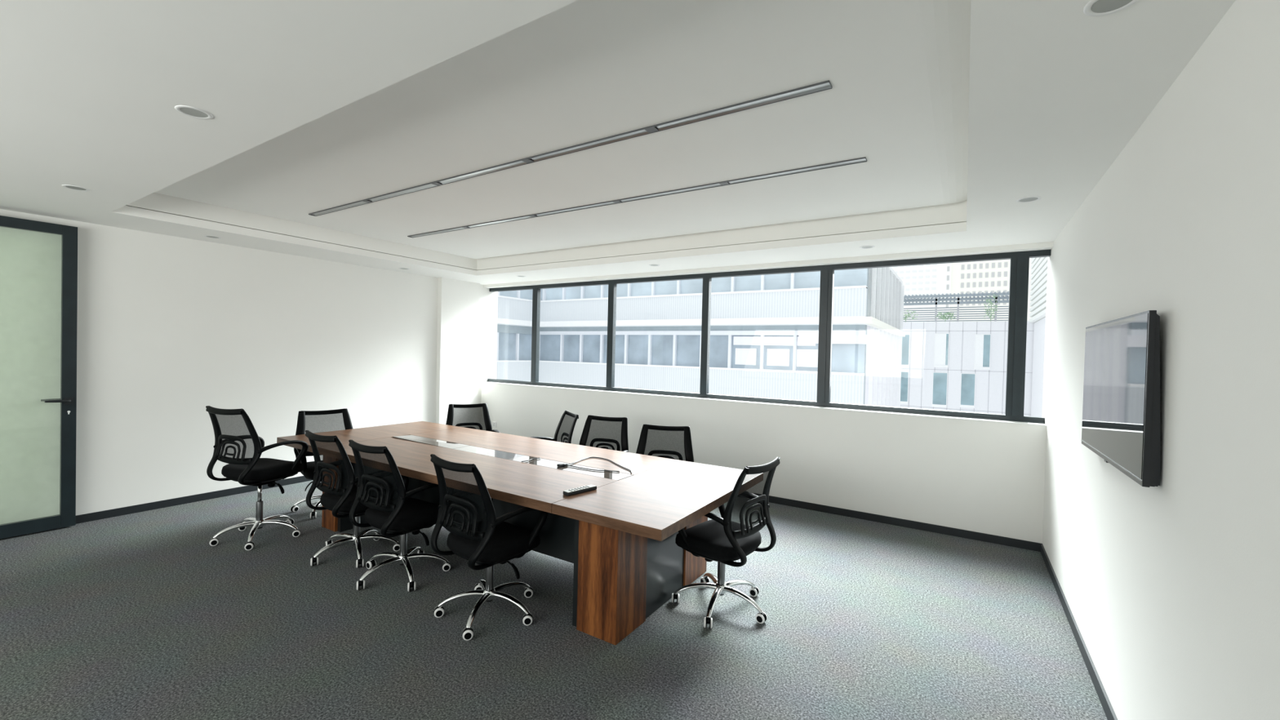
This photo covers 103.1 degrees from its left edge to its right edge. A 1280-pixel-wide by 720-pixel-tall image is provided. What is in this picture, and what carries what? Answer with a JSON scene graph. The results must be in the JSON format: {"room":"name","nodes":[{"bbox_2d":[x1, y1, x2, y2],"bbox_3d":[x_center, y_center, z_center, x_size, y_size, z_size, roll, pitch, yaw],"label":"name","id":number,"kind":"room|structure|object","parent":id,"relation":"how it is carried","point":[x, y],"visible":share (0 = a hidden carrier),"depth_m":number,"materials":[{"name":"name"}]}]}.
{"room":"conference room","nodes":[
{"label":"conference room","id":0,"kind":"room"},
{"bbox_2d":[0,208,497,524],"bbox_3d":[-4.579,-0.134,4.902,0.285,3.100,8.140,2,1,33],"label":"wall","id":1,"kind":"structure","parent":0,"point":[170,328],"depth_m":5.02,"materials":[{"name":"paint"}]},
{"bbox_2d":[0,215,77,538],"bbox_3d":[-5.063,0.142,3.896,0.164,2.531,1.003,2,1,33],"label":"door","id":2,"kind":"structure","parent":1,"relation":"in","point":[68,400],"depth_m":4.26,"materials":[{"name":"glass"}]},
{"bbox_2d":[75,475,311,524],"bbox_3d":[-4.589,1.382,4.848,0.012,0.070,7.640,2,1,33],"label":"baseboard","id":3,"kind":"structure","parent":1,"relation":"attached to","point":[90,517],"depth_m":4.95,"materials":[{"name":"black plastic"}]},
{"bbox_2d":[0,480,1107,719],"bbox_3d":[-1.602,1.577,3.002,7.442,0.120,8.140,2,1,33],"label":"floor","id":4,"kind":"structure","parent":0,"point":[136,615],"depth_m":2.86,"materials":[{"name":"grey carpet"}]},
{"bbox_2d":[205,405,308,550],"bbox_3d":[-3.135,0.912,4.190,0.614,1.097,0.616,2,1,20],"label":"office chair","id":5,"kind":"object","parent":4,"relation":"on","point":[237,444],"visible":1,"depth_m":4.00,"materials":[{"name":"black fabric"}]},
{"bbox_2d":[221,457,302,479],"bbox_3d":[-3.120,0.906,4.210,0.480,0.114,0.467,2,1,20],"label":"seat cushion","id":6,"kind":"object","parent":5,"relation":"on","point":[265,468],"depth_m":4.08,"materials":[{"name":"black fabric"}]},
{"bbox_2d":[290,408,352,518],"bbox_3d":[-3.038,0.980,4.968,0.614,0.945,0.601,1,1,-44],"label":"office chair","id":7,"kind":"object","parent":4,"relation":"on","point":[313,421],"visible":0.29,"depth_m":5.04,"materials":[{"name":"black fabric"}]},
{"bbox_2d":[300,461,315,479],"bbox_3d":[-3.003,1.053,4.932,0.480,0.114,0.467,1,1,-44],"label":"seat cushion","id":8,"kind":"object","parent":7,"relation":"on","point":[308,471],"depth_m":4.69,"materials":[{"name":"black fabric"}]},
{"bbox_2d":[305,430,402,568],"bbox_3d":[-2.184,1.007,3.886,0.612,0.962,0.599,2,1,32],"label":"office chair","id":9,"kind":"object","parent":4,"relation":"on","point":[334,473],"visible":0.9,"depth_m":3.70,"materials":[{"name":"black fabric"}]},
{"bbox_2d":[320,484,368,512],"bbox_3d":[-2.157,1.068,3.922,0.480,0.114,0.467,2,1,32],"label":"seat cushion","id":10,"kind":"object","parent":9,"relation":"on","point":[329,501],"depth_m":3.73,"materials":[{"name":"black fabric"}]},
{"bbox_2d":[348,440,450,591],"bbox_3d":[-1.666,1.025,3.542,0.607,0.962,0.596,2,1,32],"label":"office chair","id":11,"kind":"object","parent":4,"relation":"on","point":[381,487],"visible":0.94,"depth_m":3.38,"materials":[{"name":"black fabric"}]},
{"bbox_2d":[364,497,439,530],"bbox_3d":[-1.638,1.086,3.582,0.480,0.114,0.467,2,1,32],"label":"seat cushion","id":12,"kind":"object","parent":11,"relation":"on","point":[415,514],"depth_m":3.43,"materials":[{"name":"black fabric"}]},
{"bbox_2d":[445,403,500,432],"bbox_3d":[-1.939,0.994,5.806,0.607,0.942,0.595,1,1,-27],"label":"office chair","id":13,"kind":"object","parent":4,"relation":"on","point":[476,416],"visible":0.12,"depth_m":6.00,"materials":[{"name":"black fabric"}]},
{"bbox_2d":[430,453,547,640],"bbox_3d":[-0.892,1.044,3.073,0.613,0.977,0.621,2,1,33],"label":"office chair","id":14,"kind":"object","parent":4,"relation":"on","point":[466,510],"visible":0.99,"depth_m":2.92,"materials":[{"name":"black fabric"}]},
{"bbox_2d":[446,521,540,562],"bbox_3d":[-0.889,1.099,3.098,0.480,0.114,0.467,2,1,37],"label":"seat cushion","id":15,"kind":"object","parent":14,"relation":"on","point":[508,541],"depth_m":2.95,"materials":[{"name":"black fabric"}]},
{"bbox_2d":[276,421,742,644],"bbox_3d":[-1.208,1.130,4.146,4.030,0.759,1.469,2,1,33],"label":"conference table","id":16,"kind":"object","parent":4,"relation":"on","point":[619,536],"visible":0.81,"depth_m":3.22,"materials":[{"name":"brown wood"}]},
{"bbox_2d":[563,484,596,495],"bbox_3d":[-0.360,0.783,3.062,0.052,0.024,0.224,2,1,43],"label":"remote control","id":17,"kind":"object","parent":16,"relation":"on","point":[589,487],"visible":1,"depth_m":3.04,"materials":[{"name":"grey plastic"}]},
{"bbox_2d":[556,457,631,473],"bbox_3d":[-0.264,0.777,3.745,0.553,0.019,0.431,2,1,33],"label":"power cable","id":18,"kind":"object","parent":16,"relation":"on","point":[557,464],"visible":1,"depth_m":3.71,"materials":[{"name":"grey plastic"}]},
{"bbox_2d":[528,410,578,443],"bbox_3d":[-0.986,1.025,5.282,0.619,0.942,0.611,1,1,-26],"label":"office chair","id":19,"kind":"object","parent":4,"relation":"on","point":[565,428],"visible":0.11,"depth_m":5.46,"materials":[{"name":"black fabric"}]},
{"bbox_2d":[578,414,628,452],"bbox_3d":[-0.415,1.044,4.907,0.611,0.942,0.611,2,1,17],"label":"office chair","id":20,"kind":"object","parent":4,"relation":"on","point":[600,432],"visible":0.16,"depth_m":5.12,"materials":[{"name":"black fabric"}]},
{"bbox_2d":[635,424,693,462],"bbox_3d":[0.188,1.067,4.390,0.615,0.945,0.596,2,1,10],"label":"office chair","id":21,"kind":"object","parent":4,"relation":"on","point":[674,442],"visible":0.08,"depth_m":4.58,"materials":[{"name":"black fabric"}]},
{"bbox_2d":[671,457,780,628],"bbox_3d":[0.541,1.083,3.207,0.580,0.965,0.607,2,1,42],"label":"office chair","id":22,"kind":"object","parent":4,"relation":"on","point":[727,539],"visible":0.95,"depth_m":3.08,"materials":[{"name":"black fabric"}]},
{"bbox_2d":[675,519,761,559],"bbox_3d":[0.501,1.143,3.246,0.467,0.114,0.480,2,1,42],"label":"seat cushion","id":23,"kind":"object","parent":22,"relation":"on","point":[708,540],"depth_m":3.10,"materials":[{"name":"black fabric"}]},
{"bbox_2d":[0,0,1235,284],"bbox_3d":[-1.559,-1.311,2.917,7.042,0.442,7.640,2,1,33],"label":"ceiling","id":24,"kind":"structure","parent":0,"point":[958,112],"depth_m":2.45,"materials":[{"name":"paint"}]},
{"bbox_2d":[62,184,89,191],"bbox_3d":[-3.769,-1.149,3.393,0.128,0.004,0.128,2,1,33],"label":"recessed light","id":25,"kind":"object","parent":24,"relation":"in","point":[71,187],"visible":1,"depth_m":3.39,"materials":[{"name":"white plastic"}]},
{"bbox_2d":[174,105,213,119],"bbox_3d":[-1.960,-1.087,2.233,0.128,0.004,0.128,2,1,33],"label":"recessed light","id":26,"kind":"object","parent":24,"relation":"in","point":[193,112],"visible":1,"depth_m":2.23,"materials":[{"name":"white plastic"}]},
{"bbox_2d":[204,235,221,238],"bbox_3d":[-4.094,-1.179,4.864,0.128,0.004,0.128,2,1,33],"label":"recessed light","id":27,"kind":"object","parent":24,"relation":"in","point":[206,236],"visible":1,"depth_m":4.87,"materials":[{"name":"white plastic"}]},
{"bbox_2d":[308,80,832,216],"bbox_3d":[-1.100,-1.278,3.472,4.604,0.008,0.064,2,1,33],"label":"recessed light","id":28,"kind":"object","parent":24,"relation":"in","point":[826,85],"visible":1,"depth_m":2.85,"materials":[{"name":"grey plastic"}]},
{"bbox_2d":[407,156,866,237],"bbox_3d":[-0.571,-1.278,4.305,4.601,0.008,0.064,2,1,33],"label":"recessed light","id":29,"kind":"object","parent":24,"relation":"in","point":[864,159],"visible":1,"depth_m":3.80,"materials":[{"name":"grey plastic"}]},
{"bbox_2d":[859,245,874,248],"bbox_3d":[2.064,-1.026,4.617,0.128,0.004,0.128,2,1,33],"label":"recessed light","id":30,"kind":"object","parent":24,"relation":"in","point":[862,246],"visible":1,"depth_m":4.62,"materials":[{"name":"white plastic"}]},
{"bbox_2d":[1015,195,1041,202],"bbox_3d":[2.411,-0.995,3.151,0.128,0.004,0.128,2,1,33],"label":"recessed light","id":31,"kind":"object","parent":24,"relation":"in","point":[1027,199],"visible":1,"depth_m":3.15,"materials":[{"name":"white plastic"}]},
{"bbox_2d":[1083,0,1137,16],"bbox_3d":[1.316,-0.996,1.411,0.128,0.004,0.128,2,1,33],"label":"recessed light","id":32,"kind":"object","parent":24,"relation":"in","point":[1101,7],"visible":1,"depth_m":1.43,"materials":[{"name":"white plastic"}]},
{"bbox_2d":[480,241,1053,543],"bbox_3d":[0.545,-0.031,6.283,7.042,3.100,0.300,2,1,33],"label":"wall","id":33,"kind":"structure","parent":0,"point":[982,477],"depth_m":5.09,"materials":[{"name":"paint"}]},
{"bbox_2d":[492,422,496,427],"bbox_3d":[-2.262,1.004,7.888,0.086,0.086,0.011,2,1,33],"label":"wall socket","id":34,"kind":"object","parent":33,"relation":"attached to","point":[494,424],"visible":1,"depth_m":7.88,"materials":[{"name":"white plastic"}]},
{"bbox_2d":[482,381,1046,426],"bbox_3d":[0.483,0.451,6.212,7.040,0.008,0.127,2,1,33],"label":"window sill","id":35,"kind":"structure","parent":33,"relation":"attached to","point":[747,402],"depth_m":5.35,"materials":[{"name":"white paint"}]},
{"bbox_2d":[487,249,1050,423],"bbox_3d":[0.552,-0.306,6.279,7.042,1.523,0.082,2,1,33],"label":"window","id":36,"kind":"structure","parent":33,"relation":"in","point":[1020,260],"depth_m":5.35,"materials":[{"name":"metal"}]},
{"bbox_2d":[768,495,1040,551],"bbox_3d":[0.424,1.483,6.174,7.018,0.070,0.012,2,1,33],"label":"baseboard","id":37,"kind":"structure","parent":33,"relation":"attached to","point":[1016,543],"depth_m":4.79,"materials":[{"name":"black plastic"}]},
{"bbox_2d":[1042,0,1279,719],"bbox_3d":[1.488,0.071,1.031,0.200,3.100,8.140,2,1,33],"label":"wall","id":38,"kind":"structure","parent":0,"point":[1171,589],"depth_m":1.60,"materials":[{"name":"paint"}]},
{"bbox_2d":[1040,543,1117,719],"bbox_3d":[1.336,1.582,1.069,0.012,0.070,7.640,2,1,33],"label":"baseboard","id":39,"kind":"structure","parent":38,"relation":"attached to","point":[1106,704],"depth_m":2.78,"materials":[{"name":"black plastic"}]},
{"bbox_2d":[1080,310,1160,487],"bbox_3d":[2.117,0.141,2.260,0.056,0.634,1.113,2,1,33],"label":"television","id":40,"kind":"object","parent":38,"relation":"attached to","point":[1122,413],"visible":1,"depth_m":2.02,"materials":[{"name":"glass"}]},
{"label":"outside","id":41,"kind":"structure","parent":0,"visible":0},
{"bbox_2d":[891,263,945,322],"bbox_3d":[59.591,-18.637,111.412,13.600,50.000,12.060,2,1,33],"label":"tower","id":42,"kind":"structure","parent":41,"point":[923,279],"depth_m":104.98,"materials":[{"name":"white concrete"}]},
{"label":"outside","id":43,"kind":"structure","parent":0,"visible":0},
{"bbox_2d":[1029,257,1048,417],"bbox_3d":[25.812,-0.686,27.363,5.950,17.000,21.900,2,1,33],"label":"building","id":44,"kind":"structure","parent":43,"point":[1038,282],"depth_m":34.66,"materials":[{"name":"white concrete"}]},
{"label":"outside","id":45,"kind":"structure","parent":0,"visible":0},
{"bbox_2d":[496,266,905,407],"bbox_3d":[2.556,-0.392,26.896,18.570,9.300,22.100,2,1,33],"label":"office block","id":46,"kind":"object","parent":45,"point":[764,329],"visible":0.41,"depth_m":24.38,"materials":[{"name":"white concrete"}]},
{"bbox_2d":[539,324,866,331],"bbox_3d":[1.555,-1.558,25.311,17.920,0.230,0.250,2,1,33],"label":"ledge","id":47,"kind":"object","parent":46,"relation":"hanging from","point":[776,327],"depth_m":23.71,"materials":[{"name":"white concrete"}]},
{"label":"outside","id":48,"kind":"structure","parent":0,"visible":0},
{"bbox_2d":[943,257,1032,321],"bbox_3d":[60.546,-15.656,80.977,19.900,45.000,12.350,2,1,33],"label":"building","id":49,"kind":"structure","parent":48,"point":[988,276],"depth_m":78.97,"materials":[{"name":"white concrete"}]},
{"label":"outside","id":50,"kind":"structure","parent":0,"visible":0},
{"bbox_2d":[866,320,1035,416],"bbox_3d":[27.078,2.277,42.572,16.000,10.680,5.090,2,1,33],"label":"building","id":51,"kind":"structure","parent":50,"point":[946,366],"depth_m":40.65,"materials":[{"name":"white concrete"}]},
{"bbox_2d":[903,310,917,322],"bbox_3d":[22.708,-3.739,43.412,1.852,1.103,1.152,2,1,33],"label":"shrub","id":52,"kind":"object","parent":51,"relation":"on","point":[908,314],"visible":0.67,"depth_m":43.32,"materials":[{"name":"green plant"}]},
{"bbox_2d":[933,333,946,364],"bbox_3d":[24.406,-0.864,41.268,0.780,2.510,0.014,2,1,33],"label":"blind","id":53,"kind":"object","parent":51,"relation":"hanging from","point":[940,340],"depth_m":41.27,"materials":[{"name":"white fabric"}]},
{"bbox_2d":[935,311,955,321],"bbox_3d":[25.259,-3.559,42.020,1.465,0.910,0.924,2,1,33],"label":"shrub","id":54,"kind":"object","parent":51,"relation":"on","point":[946,313],"visible":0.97,"depth_m":41.90,"materials":[{"name":"green plant"}]},
{"bbox_2d":[902,291,1008,321],"bbox_3d":[26.308,-4.331,43.713,9.700,2.460,2.800,2,1,33],"label":"railing","id":55,"kind":"object","parent":51,"relation":"on","point":[909,298],"visible":0.7,"depth_m":42.98,"materials":[{"name":"grey metal"}]},
{"bbox_2d":[974,334,983,366],"bbox_3d":[26.629,-0.724,39.850,0.520,2.500,0.014,2,1,33],"label":"blind","id":56,"kind":"object","parent":51,"relation":"hanging from","point":[979,339],"depth_m":39.85,"materials":[{"name":"white fabric"}]},
{"bbox_2d":[983,293,998,321],"bbox_3d":[27.879,-4.133,40.332,0.996,2.232,0.629,2,1,45],"label":"shrub","id":57,"kind":"object","parent":51,"relation":"on","point":[991,303],"visible":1,"depth_m":40.34,"materials":[{"name":"green plant"}]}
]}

